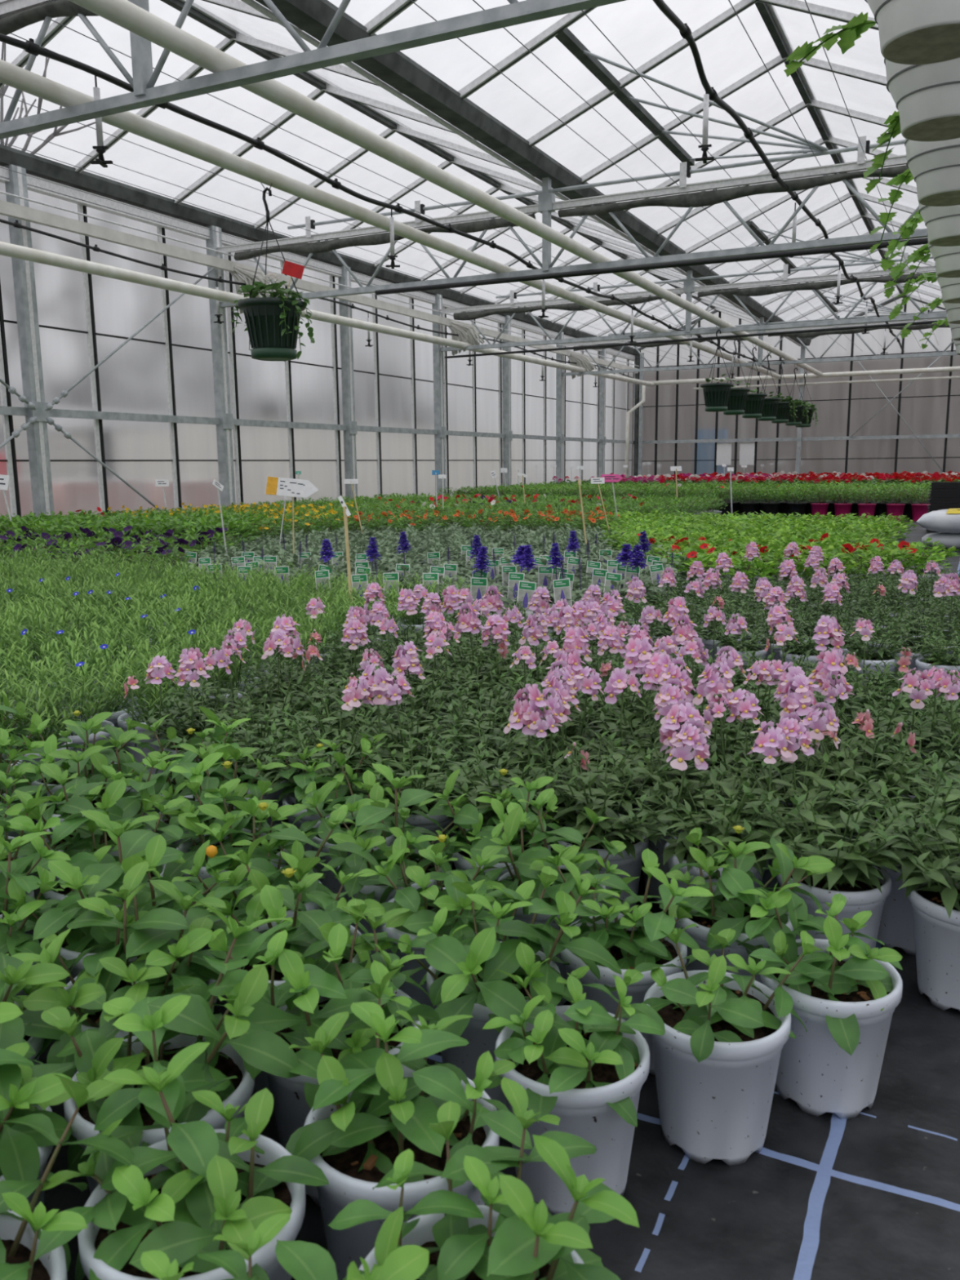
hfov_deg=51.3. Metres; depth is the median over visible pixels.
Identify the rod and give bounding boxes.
[0,378,35,409]
[0,416,36,448]
[44,267,214,410]
[45,417,159,511]
[849,350,946,437]
[853,355,942,471]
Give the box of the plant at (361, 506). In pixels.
[351,506,377,526]
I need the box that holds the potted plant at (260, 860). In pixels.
[171,795,379,1016]
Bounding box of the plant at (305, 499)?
[293,498,315,506]
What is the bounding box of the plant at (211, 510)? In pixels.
[186,508,220,521]
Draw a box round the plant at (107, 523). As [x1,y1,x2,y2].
[95,516,145,551]
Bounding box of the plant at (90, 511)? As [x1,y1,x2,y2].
[68,509,103,519]
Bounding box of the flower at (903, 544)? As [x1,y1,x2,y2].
[897,540,909,550]
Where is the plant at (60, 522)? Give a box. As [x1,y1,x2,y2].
[44,516,91,533]
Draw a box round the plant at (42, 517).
[29,514,67,522]
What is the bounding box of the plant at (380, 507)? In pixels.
[373,506,399,516]
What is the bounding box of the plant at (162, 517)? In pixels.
[158,515,183,543]
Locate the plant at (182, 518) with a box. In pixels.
[164,517,205,546]
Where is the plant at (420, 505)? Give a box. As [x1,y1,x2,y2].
[419,505,444,524]
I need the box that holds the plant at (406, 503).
[398,502,420,522]
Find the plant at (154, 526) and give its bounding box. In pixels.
[134,520,188,553]
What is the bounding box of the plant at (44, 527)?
[25,520,76,553]
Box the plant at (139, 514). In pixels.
[125,511,163,524]
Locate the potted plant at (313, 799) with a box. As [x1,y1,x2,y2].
[288,752,428,912]
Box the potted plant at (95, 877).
[0,810,233,984]
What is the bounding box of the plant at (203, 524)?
[174,517,225,552]
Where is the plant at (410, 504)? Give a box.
[391,504,423,519]
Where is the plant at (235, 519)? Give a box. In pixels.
[211,516,262,542]
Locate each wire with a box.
[0,93,709,358]
[0,141,673,359]
[0,166,657,363]
[10,33,743,355]
[24,133,688,359]
[51,19,764,356]
[409,0,844,348]
[472,0,862,351]
[582,9,880,345]
[728,0,921,348]
[804,0,938,345]
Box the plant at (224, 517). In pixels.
[208,514,243,533]
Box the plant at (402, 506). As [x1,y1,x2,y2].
[395,505,423,532]
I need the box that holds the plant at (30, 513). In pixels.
[14,511,45,523]
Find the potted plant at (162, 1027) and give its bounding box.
[31,899,300,1194]
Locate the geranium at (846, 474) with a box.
[835,473,854,483]
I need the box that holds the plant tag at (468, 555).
[465,550,476,568]
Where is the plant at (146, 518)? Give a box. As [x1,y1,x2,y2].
[139,515,177,529]
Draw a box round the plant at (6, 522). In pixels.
[0,519,35,547]
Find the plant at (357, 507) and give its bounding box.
[349,506,377,529]
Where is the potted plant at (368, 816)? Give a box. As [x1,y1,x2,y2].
[319,762,472,963]
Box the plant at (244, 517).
[223,513,264,544]
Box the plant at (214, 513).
[213,512,243,537]
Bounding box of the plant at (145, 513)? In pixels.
[120,509,153,518]
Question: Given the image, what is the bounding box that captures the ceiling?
[0,0,945,349]
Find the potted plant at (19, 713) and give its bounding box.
[0,693,39,749]
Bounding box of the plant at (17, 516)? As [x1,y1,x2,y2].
[0,515,22,525]
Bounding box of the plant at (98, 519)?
[80,517,115,533]
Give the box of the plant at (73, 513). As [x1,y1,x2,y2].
[53,511,82,518]
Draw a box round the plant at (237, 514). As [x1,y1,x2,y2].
[231,511,270,543]
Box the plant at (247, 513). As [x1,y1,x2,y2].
[230,510,265,541]
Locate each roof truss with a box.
[0,0,626,139]
[216,135,927,307]
[439,252,946,351]
[561,309,956,375]
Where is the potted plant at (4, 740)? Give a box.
[0,728,44,804]
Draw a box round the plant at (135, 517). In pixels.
[115,515,143,530]
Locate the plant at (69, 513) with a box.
[62,511,84,522]
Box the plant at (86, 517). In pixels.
[53,515,96,545]
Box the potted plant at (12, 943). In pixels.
[0,831,88,995]
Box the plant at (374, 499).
[360,497,384,504]
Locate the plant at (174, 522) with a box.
[153,517,204,551]
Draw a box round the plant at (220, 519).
[195,516,236,545]
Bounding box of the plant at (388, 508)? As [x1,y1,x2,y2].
[373,506,404,533]
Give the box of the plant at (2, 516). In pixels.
[0,513,21,521]
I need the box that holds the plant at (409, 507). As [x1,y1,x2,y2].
[394,506,425,531]
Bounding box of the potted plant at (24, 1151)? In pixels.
[0,1042,72,1213]
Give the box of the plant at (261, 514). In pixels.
[238,511,275,537]
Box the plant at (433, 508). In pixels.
[414,507,449,529]
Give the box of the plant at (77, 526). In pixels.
[62,515,107,548]
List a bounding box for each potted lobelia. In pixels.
[0,549,22,574]
[0,551,35,576]
[0,555,44,588]
[0,558,28,575]
[0,562,32,588]
[0,568,35,602]
[0,571,43,601]
[0,571,53,608]
[0,577,11,610]
[0,583,10,599]
[0,588,25,626]
[0,589,31,616]
[0,592,80,645]
[0,600,58,658]
[0,601,30,652]
[0,604,42,639]
[0,610,88,676]
[0,622,35,669]
[0,628,69,691]
[0,630,36,676]
[0,641,16,670]
[0,645,48,704]
[0,663,35,716]
[0,665,78,735]
[0,666,25,734]
[3,543,52,566]
[4,593,54,627]
[4,593,56,635]
[6,558,47,580]
[7,566,54,595]
[7,648,100,711]
[12,575,67,602]
[14,662,133,751]
[16,573,62,595]
[18,609,99,662]
[19,551,62,574]
[19,559,71,582]
[22,631,116,693]
[23,550,67,573]
[23,577,81,617]
[29,592,91,639]
[34,576,82,606]
[34,600,108,650]
[34,622,127,684]
[35,582,103,630]
[37,555,83,577]
[39,565,101,608]
[39,568,77,593]
[40,555,97,587]
[47,549,93,571]
[48,560,88,574]
[52,576,119,623]
[54,594,121,644]
[60,657,146,753]
[61,563,103,582]
[64,621,133,666]
[67,573,105,594]
[68,560,118,588]
[70,583,140,627]
[72,549,116,570]
[73,644,152,702]
[74,583,106,617]
[75,561,106,576]
[77,601,153,658]
[79,572,124,605]
[84,581,144,623]
[84,595,155,646]
[90,564,128,586]
[90,609,185,669]
[93,574,136,594]
[96,556,136,579]
[96,575,153,613]
[96,635,171,682]
[98,551,145,573]
[102,571,143,594]
[102,657,190,780]
[104,560,155,585]
[104,632,207,710]
[107,572,162,610]
[113,561,159,583]
[115,585,181,629]
[115,597,172,634]
[122,577,164,599]
[122,607,191,656]
[131,551,168,578]
[132,595,210,649]
[133,560,182,590]
[133,568,178,599]
[133,625,217,697]
[134,586,185,613]
[135,576,189,609]
[136,591,199,643]
[140,563,183,585]
[147,552,191,577]
[149,573,190,598]
[154,621,225,674]
[155,615,222,663]
[156,560,206,586]
[156,591,215,631]
[157,568,204,601]
[166,577,219,622]
[167,579,217,615]
[167,606,234,644]
[172,565,235,610]
[173,563,206,582]
[173,591,245,640]
[181,566,229,604]
[184,617,271,686]
[185,560,239,589]
[187,591,252,633]
[194,584,253,623]
[196,635,274,714]
[197,564,236,582]
[198,576,257,617]
[204,613,271,693]
[205,604,274,657]
[208,568,260,596]
[208,573,262,613]
[217,597,281,645]
[222,591,285,631]
[224,584,290,630]
[226,568,269,591]
[230,560,274,586]
[235,565,287,613]
[239,580,294,615]
[248,609,334,676]
[251,567,297,602]
[252,560,300,589]
[254,576,299,611]
[259,613,328,664]
[262,595,328,638]
[263,606,327,653]
[268,586,331,626]
[277,575,327,612]
[278,580,328,608]
[282,586,332,623]
[288,564,337,598]
[288,572,315,594]
[297,597,360,644]
[300,603,350,671]
[309,584,366,627]
[309,584,373,648]
[311,573,355,608]
[311,579,362,614]
[315,572,348,591]
[319,576,347,597]
[340,574,404,620]
[341,596,401,631]
[342,589,406,648]
[345,572,383,600]
[347,580,398,614]
[363,564,383,592]
[384,579,439,631]
[389,586,444,639]
[396,572,435,612]
[422,574,471,631]
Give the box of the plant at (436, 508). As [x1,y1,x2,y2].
[412,501,446,527]
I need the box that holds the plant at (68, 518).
[45,514,76,524]
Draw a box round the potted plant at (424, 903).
[358,834,509,1023]
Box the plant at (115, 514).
[114,511,137,521]
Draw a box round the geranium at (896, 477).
[884,474,901,483]
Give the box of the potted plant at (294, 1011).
[203,897,429,1205]
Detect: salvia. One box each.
[173,555,198,568]
[177,560,208,587]
[178,548,204,565]
[191,549,209,564]
[196,541,231,573]
[197,546,219,559]
[199,544,229,558]
[210,557,231,569]
[212,545,241,565]
[222,558,244,573]
[224,547,238,560]
[226,544,251,556]
[229,533,246,551]
[233,532,253,549]
[236,538,264,551]
[237,544,257,555]
[241,539,252,560]
[244,543,266,551]
[244,560,274,582]
[246,543,277,555]
[249,536,271,550]
[253,542,279,557]
[255,545,282,562]
[257,533,278,546]
[257,535,279,545]
[261,538,288,554]
[261,546,273,575]
[265,538,285,549]
[266,548,297,567]
[269,550,298,570]
[273,536,299,546]
[275,529,301,542]
[275,546,303,567]
[280,526,308,542]
[280,539,313,558]
[282,531,308,564]
[284,542,313,555]
[287,530,307,538]
[288,561,316,580]
[288,568,314,593]
[289,540,318,579]
[293,538,315,551]
[294,535,328,573]
[296,532,319,551]
[296,553,326,573]
[297,547,324,568]
[298,537,319,550]
[304,530,324,542]
[306,529,328,541]
[306,534,322,547]
[307,537,338,554]
[308,548,328,564]
[308,564,347,586]
[311,524,333,538]
[312,538,344,554]
[312,574,342,599]
[316,537,346,550]
[317,537,342,547]
[319,538,354,582]
[326,554,355,574]
[327,554,355,573]
[328,529,353,543]
[329,534,349,547]
[330,558,355,577]
[331,533,362,574]
[331,548,355,566]
[333,527,353,542]
[335,528,354,538]
[337,540,366,555]
[342,542,366,553]
[342,542,367,565]
[344,571,383,593]
[346,553,382,588]
[348,533,369,552]
[350,530,372,542]
[351,525,376,540]
[355,536,376,544]
[356,527,377,539]
[364,537,383,584]
[365,551,390,574]
[367,550,395,571]
[367,555,395,573]
[368,542,399,571]
[368,559,391,579]
[368,561,386,581]
[372,531,395,545]
[373,526,399,545]
[373,535,397,553]
[375,524,399,541]
[375,540,397,561]
[377,534,397,562]
[377,541,395,557]
[378,546,394,562]
[379,536,398,544]
[382,563,422,586]
[382,571,422,601]
[387,553,422,571]
[389,551,419,570]
[391,542,423,566]
[391,560,423,577]
[391,561,424,582]
[393,532,425,552]
[393,535,423,559]
[393,546,423,567]
[394,531,425,573]
[395,530,423,542]
[395,542,423,564]
[397,528,422,549]
[398,533,422,546]
[399,524,425,543]
[399,573,417,589]
[417,524,444,544]
[417,547,453,570]
[418,532,453,553]
[418,543,454,567]
[419,523,445,537]
[419,523,448,537]
[419,539,450,570]
[419,545,455,570]
[420,560,467,582]
[421,529,447,542]
[421,537,454,553]
[421,559,460,574]
[422,528,451,543]
[422,542,453,563]
[422,557,462,574]
[426,533,446,550]
[426,564,458,589]
[429,582,466,612]
[438,547,466,586]
[438,574,464,601]
[441,521,460,533]
[443,522,472,537]
[443,525,469,542]
[444,529,467,548]
[445,534,474,548]
[447,531,470,545]
[448,534,473,554]
[448,539,472,551]
[449,543,473,559]
[449,544,471,559]
[449,551,461,564]
[450,537,488,572]
[454,551,484,572]
[456,560,475,582]
[457,535,500,585]
[457,553,476,575]
[457,568,503,593]
[461,548,498,586]
[463,524,490,540]
[465,522,482,539]
[466,525,484,540]
[466,546,506,604]
[467,528,493,542]
[470,531,491,544]
[470,532,494,545]
[470,579,516,617]
[471,533,490,545]
[478,540,493,546]
[480,537,501,555]
[484,542,506,557]
[484,543,511,560]
[485,524,507,542]
[486,528,502,537]
[486,535,519,564]
[488,532,512,543]
[488,550,526,574]
[488,554,509,573]
[491,529,516,542]
[495,569,537,596]
[497,531,521,543]
[497,534,521,547]
[497,557,537,594]
[498,554,525,595]
[499,532,523,550]
[502,544,550,601]
[502,545,542,604]
[503,536,535,556]
[506,539,520,554]
[506,546,539,559]
[506,578,551,613]
[508,524,529,534]
[510,542,533,564]
[514,525,530,538]
[514,530,528,542]
[515,531,531,543]
[517,529,533,542]
[522,529,541,545]
[524,530,551,546]
[524,555,564,585]
[527,533,550,551]
[529,533,558,554]
[531,533,545,555]
[532,526,555,536]
[533,570,579,593]
[534,564,552,584]
[537,544,559,554]
[538,525,563,538]
[539,545,564,556]
[540,527,564,540]
[545,531,567,542]
[545,542,584,605]
[547,531,577,563]
[548,554,586,607]
[551,534,566,545]
[552,536,568,550]
[554,560,600,605]
[555,523,577,536]
[557,535,570,551]
[560,523,581,537]
[560,526,583,540]
[562,530,586,568]
[563,539,590,582]
[568,558,606,590]
[573,528,591,546]
[573,569,592,593]
[575,541,598,560]
[576,543,599,568]
[577,533,599,568]
[577,534,600,553]
[579,531,606,549]
[580,527,604,538]
[581,524,593,534]
[581,579,591,598]
[583,525,606,539]
[584,534,616,551]
[584,551,617,567]
[587,582,628,596]
[589,540,614,551]
[599,577,639,617]
[600,555,611,568]
[600,563,622,569]
[608,531,635,551]
[611,550,623,562]
[611,551,627,560]
[615,543,654,588]
[619,544,674,603]
[636,531,652,576]
[642,565,683,578]
[643,544,670,557]
[644,557,689,593]
[648,546,671,556]
[666,555,705,587]
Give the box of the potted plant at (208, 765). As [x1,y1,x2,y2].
[124,742,286,848]
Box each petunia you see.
[0,533,40,562]
[0,535,25,563]
[1,530,28,559]
[2,525,42,555]
[4,534,62,565]
[5,529,54,559]
[12,540,71,571]
[16,532,66,560]
[28,528,60,554]
[30,530,75,559]
[31,538,79,564]
[40,541,97,567]
[46,532,99,568]
[57,527,94,550]
[61,540,114,568]
[62,527,100,562]
[71,533,118,564]
[74,529,111,558]
[75,542,135,577]
[83,526,115,542]
[84,532,124,563]
[92,537,145,570]
[98,541,159,576]
[100,529,146,560]
[100,537,146,568]
[115,542,175,573]
[120,525,146,538]
[121,530,162,563]
[126,536,179,570]
[135,543,197,579]
[137,533,166,562]
[140,528,177,557]
[140,532,191,565]
[151,537,212,574]
[154,528,198,562]
[163,530,209,557]
[173,527,221,555]
[181,528,230,556]
[195,527,242,552]
[200,527,248,550]
[380,498,400,508]
[417,497,440,511]
[435,496,454,503]
[437,500,461,504]
[448,493,468,502]
[457,497,478,508]
[470,494,486,501]
[471,495,492,506]
[475,497,497,510]
[483,498,503,510]
[500,498,524,510]
[501,499,518,509]
[519,494,538,502]
[525,493,546,504]
[531,497,553,506]
[551,498,578,510]
[555,499,576,506]
[579,494,596,501]
[588,495,605,502]
[608,531,652,549]
[614,535,663,550]
[616,493,638,504]
[628,537,671,551]
[643,538,684,557]
[643,543,693,562]
[651,533,684,545]
[653,534,698,562]
[656,547,711,580]
[666,537,706,552]
[667,550,729,591]
[679,542,728,581]
[690,533,725,549]
[693,535,742,567]
[694,545,746,577]
[701,546,756,585]
[711,551,780,593]
[715,539,750,569]
[720,541,768,584]
[723,535,777,547]
[738,537,783,571]
[738,544,785,583]
[749,549,813,585]
[760,540,806,575]
[765,543,831,581]
[773,533,817,548]
[781,537,841,558]
[788,548,845,582]
[795,551,866,579]
[800,541,848,574]
[817,533,854,570]
[818,543,874,578]
[826,539,874,574]
[826,546,891,585]
[847,541,902,579]
[853,537,893,571]
[858,546,926,583]
[878,540,937,575]
[888,542,952,584]
[899,537,959,582]
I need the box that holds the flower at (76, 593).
[73,591,80,604]
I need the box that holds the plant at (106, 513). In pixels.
[98,510,133,519]
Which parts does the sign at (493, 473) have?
plate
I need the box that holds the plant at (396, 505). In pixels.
[373,504,400,515]
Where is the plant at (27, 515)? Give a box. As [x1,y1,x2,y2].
[16,514,53,541]
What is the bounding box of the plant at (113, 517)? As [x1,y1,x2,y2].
[95,515,129,528]
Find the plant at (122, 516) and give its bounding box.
[99,512,128,524]
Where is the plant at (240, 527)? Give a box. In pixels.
[205,519,255,543]
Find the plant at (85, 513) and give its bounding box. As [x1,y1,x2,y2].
[74,513,115,537]
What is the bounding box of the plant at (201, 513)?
[191,509,214,520]
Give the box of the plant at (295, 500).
[290,499,306,506]
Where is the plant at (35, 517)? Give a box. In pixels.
[20,515,62,533]
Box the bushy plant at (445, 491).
[436,486,459,497]
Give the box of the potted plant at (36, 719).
[0,712,55,765]
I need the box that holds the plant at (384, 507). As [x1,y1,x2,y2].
[368,505,404,528]
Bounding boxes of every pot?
[0,801,19,837]
[0,835,27,872]
[0,890,34,933]
[0,1104,53,1213]
[0,1210,67,1279]
[1,753,22,765]
[8,711,62,735]
[13,1000,44,1066]
[15,932,36,995]
[20,735,72,819]
[27,694,86,711]
[31,760,121,795]
[35,786,137,829]
[43,822,152,871]
[43,850,166,908]
[44,719,114,751]
[56,897,186,984]
[63,952,217,1074]
[63,1033,254,1194]
[68,700,135,753]
[77,1128,306,1279]
[94,688,145,702]
[117,707,181,780]
[133,692,195,710]
[149,772,238,833]
[157,797,251,848]
[163,736,234,763]
[176,827,288,951]
[194,866,321,1016]
[197,682,257,714]
[204,670,261,686]
[237,297,305,349]
[238,658,268,693]
[244,764,288,826]
[252,916,361,1094]
[263,662,317,676]
[266,982,421,1205]
[282,791,367,872]
[289,786,296,804]
[303,1064,499,1279]
[311,815,395,912]
[316,646,347,671]
[337,847,443,963]
[358,1204,583,1272]
[379,887,493,1023]
[385,790,456,885]
[396,618,427,639]
[426,941,559,1110]
[451,829,551,941]
[462,808,551,835]
[494,864,606,1005]
[495,1005,649,1215]
[551,821,648,913]
[560,913,687,1075]
[561,804,635,821]
[634,798,704,904]
[644,969,791,1165]
[656,646,702,666]
[664,836,768,928]
[674,884,793,983]
[696,633,741,663]
[700,382,733,407]
[716,644,767,668]
[753,826,847,892]
[758,637,806,666]
[760,938,902,1119]
[777,857,892,949]
[779,648,831,671]
[783,12,959,141]
[828,644,850,675]
[828,795,901,842]
[843,652,897,684]
[862,111,959,206]
[864,0,959,64]
[864,640,906,652]
[867,835,959,955]
[869,168,959,253]
[879,209,959,288]
[883,243,959,315]
[885,644,930,677]
[888,272,959,324]
[900,297,959,340]
[907,881,959,1010]
[915,656,959,689]
[918,318,959,355]
[918,642,956,656]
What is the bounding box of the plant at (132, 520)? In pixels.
[107,517,146,533]
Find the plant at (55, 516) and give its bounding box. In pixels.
[40,511,57,519]
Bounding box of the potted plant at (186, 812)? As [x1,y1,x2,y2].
[159,760,300,951]
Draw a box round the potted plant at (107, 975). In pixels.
[8,854,237,1077]
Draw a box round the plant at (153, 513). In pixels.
[131,510,168,522]
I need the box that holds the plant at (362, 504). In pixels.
[358,504,378,512]
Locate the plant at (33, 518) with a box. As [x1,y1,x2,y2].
[2,515,40,546]
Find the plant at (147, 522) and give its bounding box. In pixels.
[111,518,159,537]
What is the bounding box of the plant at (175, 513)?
[152,511,182,521]
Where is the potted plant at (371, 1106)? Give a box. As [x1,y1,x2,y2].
[285,965,532,1279]
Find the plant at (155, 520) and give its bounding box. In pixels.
[128,516,168,536]
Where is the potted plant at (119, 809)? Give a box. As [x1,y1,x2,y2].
[4,746,184,875]
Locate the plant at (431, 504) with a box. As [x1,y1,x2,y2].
[418,503,444,524]
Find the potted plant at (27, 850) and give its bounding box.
[0,791,35,872]
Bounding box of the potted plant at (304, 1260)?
[140,1213,429,1279]
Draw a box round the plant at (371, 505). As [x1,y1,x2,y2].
[354,505,377,524]
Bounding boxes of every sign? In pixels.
[0,474,13,530]
[155,479,168,512]
[212,479,227,555]
[265,476,319,564]
[279,496,286,544]
[295,471,301,503]
[337,495,353,605]
[343,479,363,533]
[431,470,439,504]
[438,474,446,510]
[490,470,499,497]
[500,467,506,487]
[516,468,520,485]
[517,472,527,503]
[551,465,556,480]
[576,466,583,484]
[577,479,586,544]
[591,477,609,530]
[600,474,622,517]
[670,466,681,497]
[727,467,733,513]
[741,465,746,475]
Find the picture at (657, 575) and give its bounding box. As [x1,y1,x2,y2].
[651,570,666,588]
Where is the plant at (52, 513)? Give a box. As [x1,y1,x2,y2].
[42,511,77,521]
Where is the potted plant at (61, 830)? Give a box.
[0,798,186,908]
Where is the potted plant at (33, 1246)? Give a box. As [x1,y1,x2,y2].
[0,1074,133,1279]
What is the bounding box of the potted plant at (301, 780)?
[264,733,391,872]
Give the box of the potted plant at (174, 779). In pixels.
[124,706,250,833]
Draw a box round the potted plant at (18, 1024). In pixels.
[0,951,70,1066]
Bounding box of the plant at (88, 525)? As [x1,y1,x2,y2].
[48,520,103,550]
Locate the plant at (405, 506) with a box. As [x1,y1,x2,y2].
[391,506,422,528]
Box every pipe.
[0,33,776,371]
[0,59,780,378]
[0,191,639,373]
[0,240,654,386]
[68,0,822,377]
[374,237,928,295]
[444,320,938,358]
[624,385,645,477]
[648,366,959,385]
[693,376,959,390]
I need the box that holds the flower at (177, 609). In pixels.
[174,608,182,622]
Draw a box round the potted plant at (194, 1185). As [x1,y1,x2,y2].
[40,1042,328,1279]
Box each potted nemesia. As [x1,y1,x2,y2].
[124,644,253,763]
[156,628,261,735]
[171,710,316,826]
[198,688,324,822]
[222,671,322,770]
[231,613,339,693]
[240,628,335,716]
[263,675,393,804]
[275,697,394,771]
[279,648,395,750]
[291,671,374,725]
[300,617,392,700]
[305,596,407,654]
[307,605,394,686]
[311,604,395,670]
[343,726,493,885]
[348,663,470,786]
[360,674,453,726]
[363,582,440,659]
[364,640,476,759]
[368,600,451,680]
[370,587,443,666]
[374,611,457,694]
[375,654,463,712]
[394,629,438,661]
[421,693,537,768]
[422,631,521,715]
[425,598,510,669]
[426,613,515,705]
[426,683,584,835]
[426,718,559,833]
[428,645,536,737]
[434,602,515,689]
[439,600,486,622]
[440,585,494,656]
[443,604,487,629]
[445,616,493,644]
[448,586,494,648]
[480,585,552,663]
[480,604,550,675]
[483,599,528,644]
[491,640,556,694]
[492,611,552,695]
[493,606,539,653]
[497,626,591,726]
[497,648,609,799]
[498,620,549,648]
[501,626,556,654]
[511,660,631,848]
[528,669,668,821]
[531,602,571,632]
[534,742,693,913]
[537,598,599,660]
[537,598,625,677]
[546,604,631,690]
[547,619,582,641]
[549,626,599,649]
[560,584,610,657]
[573,622,653,728]
[573,660,660,741]
[582,637,672,768]
[592,606,633,642]
[596,657,721,866]
[599,600,630,622]
[600,589,663,675]
[602,677,757,904]
[605,640,686,702]
[607,576,655,659]
[617,595,666,625]
[619,589,650,610]
[619,613,702,693]
[624,635,723,734]
[626,567,676,629]
[626,718,812,928]
[637,613,678,653]
[642,579,675,599]
[642,586,685,608]
[646,645,764,751]
[648,617,706,666]
[652,590,700,615]
[661,595,727,673]
[662,560,708,622]
[663,577,706,597]
[671,613,752,688]
[674,585,718,604]
[684,578,751,663]
[686,585,733,614]
[687,567,729,632]
[688,673,824,814]
[690,659,764,781]
[691,654,779,705]
[700,679,783,727]
[701,575,735,599]
[704,591,755,617]
[708,579,753,598]
[714,552,759,604]
[714,620,773,668]
[721,600,764,632]
[722,659,850,748]
[723,711,884,892]
[728,571,786,643]
[735,589,779,618]
[736,603,795,690]
[737,622,818,710]
[743,541,781,595]
[750,648,889,787]
[751,559,805,619]
[751,575,809,666]
[751,787,908,949]
[760,579,793,599]
[764,582,842,671]
[769,541,810,591]
[777,658,866,713]
[778,554,820,610]
[784,702,935,842]
[785,567,829,630]
[790,590,836,620]
[791,572,850,640]
[791,654,860,701]
[796,680,899,748]
[797,545,824,598]
[800,568,833,589]
[804,582,846,606]
[804,614,909,709]
[805,596,862,624]
[808,617,876,675]
[812,693,939,791]
[813,557,866,612]
[818,575,855,594]
[827,604,881,638]
[829,758,959,955]
[835,592,894,621]
[840,578,878,602]
[841,627,906,684]
[844,665,955,727]
[846,568,882,590]
[848,583,893,611]
[850,615,912,652]
[850,617,933,695]
[853,667,959,817]
[859,576,903,596]
[860,582,917,631]
[863,686,959,758]
[866,555,923,617]
[866,570,901,588]
[871,803,959,1010]
[877,580,924,604]
[878,622,943,677]
[881,569,950,643]
[884,573,930,594]
[884,647,959,713]
[894,750,959,821]
[897,599,953,627]
[898,589,951,612]
[908,631,959,689]
[912,577,949,600]
[915,571,952,594]
[915,666,959,771]
[917,572,959,656]
[920,602,959,638]
[922,560,959,622]
[923,690,959,728]
[934,568,959,584]
[935,592,959,605]
[949,617,959,637]
[949,630,959,653]
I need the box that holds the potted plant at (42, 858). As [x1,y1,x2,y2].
[0,789,75,933]
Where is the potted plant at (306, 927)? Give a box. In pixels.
[206,833,392,1094]
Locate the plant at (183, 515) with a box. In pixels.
[171,512,213,539]
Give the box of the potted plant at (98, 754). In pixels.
[1,729,149,829]
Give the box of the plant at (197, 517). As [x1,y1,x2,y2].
[182,512,206,521]
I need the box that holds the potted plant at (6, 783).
[0,746,47,837]
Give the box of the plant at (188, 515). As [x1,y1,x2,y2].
[166,509,195,538]
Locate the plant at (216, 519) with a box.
[192,515,229,546]
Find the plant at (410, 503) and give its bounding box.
[395,502,419,510]
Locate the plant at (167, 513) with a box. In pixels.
[142,510,175,519]
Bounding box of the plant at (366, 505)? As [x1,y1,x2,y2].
[350,505,379,528]
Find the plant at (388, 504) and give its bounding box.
[376,503,403,524]
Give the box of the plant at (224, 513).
[212,511,243,537]
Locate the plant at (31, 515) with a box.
[7,512,42,523]
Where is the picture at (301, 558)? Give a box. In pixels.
[298,557,310,569]
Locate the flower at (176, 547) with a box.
[174,545,185,555]
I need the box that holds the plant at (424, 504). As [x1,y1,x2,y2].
[422,501,446,510]
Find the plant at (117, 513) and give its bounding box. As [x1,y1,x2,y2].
[89,510,126,519]
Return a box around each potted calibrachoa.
[91,506,107,516]
[101,506,124,517]
[111,505,128,514]
[131,508,149,516]
[133,506,159,519]
[155,507,180,515]
[170,505,195,514]
[173,502,197,514]
[178,506,204,515]
[191,504,209,512]
[192,504,218,512]
[226,504,247,515]
[229,504,257,514]
[231,502,262,512]
[235,508,257,516]
[240,518,288,545]
[244,507,271,515]
[247,506,272,515]
[247,511,273,536]
[250,502,276,512]
[253,505,270,512]
[253,510,287,519]
[253,512,293,545]
[257,513,300,541]
[263,508,283,528]
[264,512,291,539]
[266,503,291,514]
[270,515,301,537]
[273,507,297,535]
[275,508,307,530]
[276,511,321,539]
[277,503,299,517]
[284,515,325,537]
[285,506,311,528]
[286,508,316,529]
[287,511,327,537]
[293,505,315,514]
[293,511,328,535]
[294,508,329,533]
[297,504,311,515]
[297,504,321,512]
[302,507,334,532]
[304,507,330,530]
[307,506,329,513]
[308,511,351,533]
[309,510,351,534]
[310,506,332,526]
[312,510,352,533]
[320,502,340,513]
[320,509,351,531]
[324,508,353,532]
[328,506,354,513]
[333,503,356,516]
[336,514,376,537]
[339,512,376,533]
[340,502,359,511]
[340,511,377,536]
[348,511,378,532]
[364,512,400,531]
[367,511,395,533]
[367,511,400,533]
[386,511,426,535]
[387,513,426,542]
[395,510,426,533]
[412,513,448,551]
[414,510,453,532]
[416,508,446,533]
[435,511,471,536]
[440,509,469,533]
[460,511,500,530]
[465,509,500,533]
[485,509,520,531]
[487,511,523,533]
[491,510,528,534]
[507,509,540,531]
[514,511,551,534]
[515,511,555,534]
[531,506,564,530]
[535,509,567,533]
[541,511,577,534]
[544,511,582,535]
[555,508,577,530]
[558,509,587,531]
[560,510,591,533]
[564,515,606,537]
[568,510,604,533]
[582,510,619,530]
[584,506,613,532]
[584,511,621,533]
[591,511,626,530]
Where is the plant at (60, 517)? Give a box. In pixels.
[33,514,73,532]
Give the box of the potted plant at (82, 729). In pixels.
[13,710,155,795]
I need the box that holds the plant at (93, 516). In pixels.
[71,512,106,524]
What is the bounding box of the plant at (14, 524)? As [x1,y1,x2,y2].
[11,517,56,550]

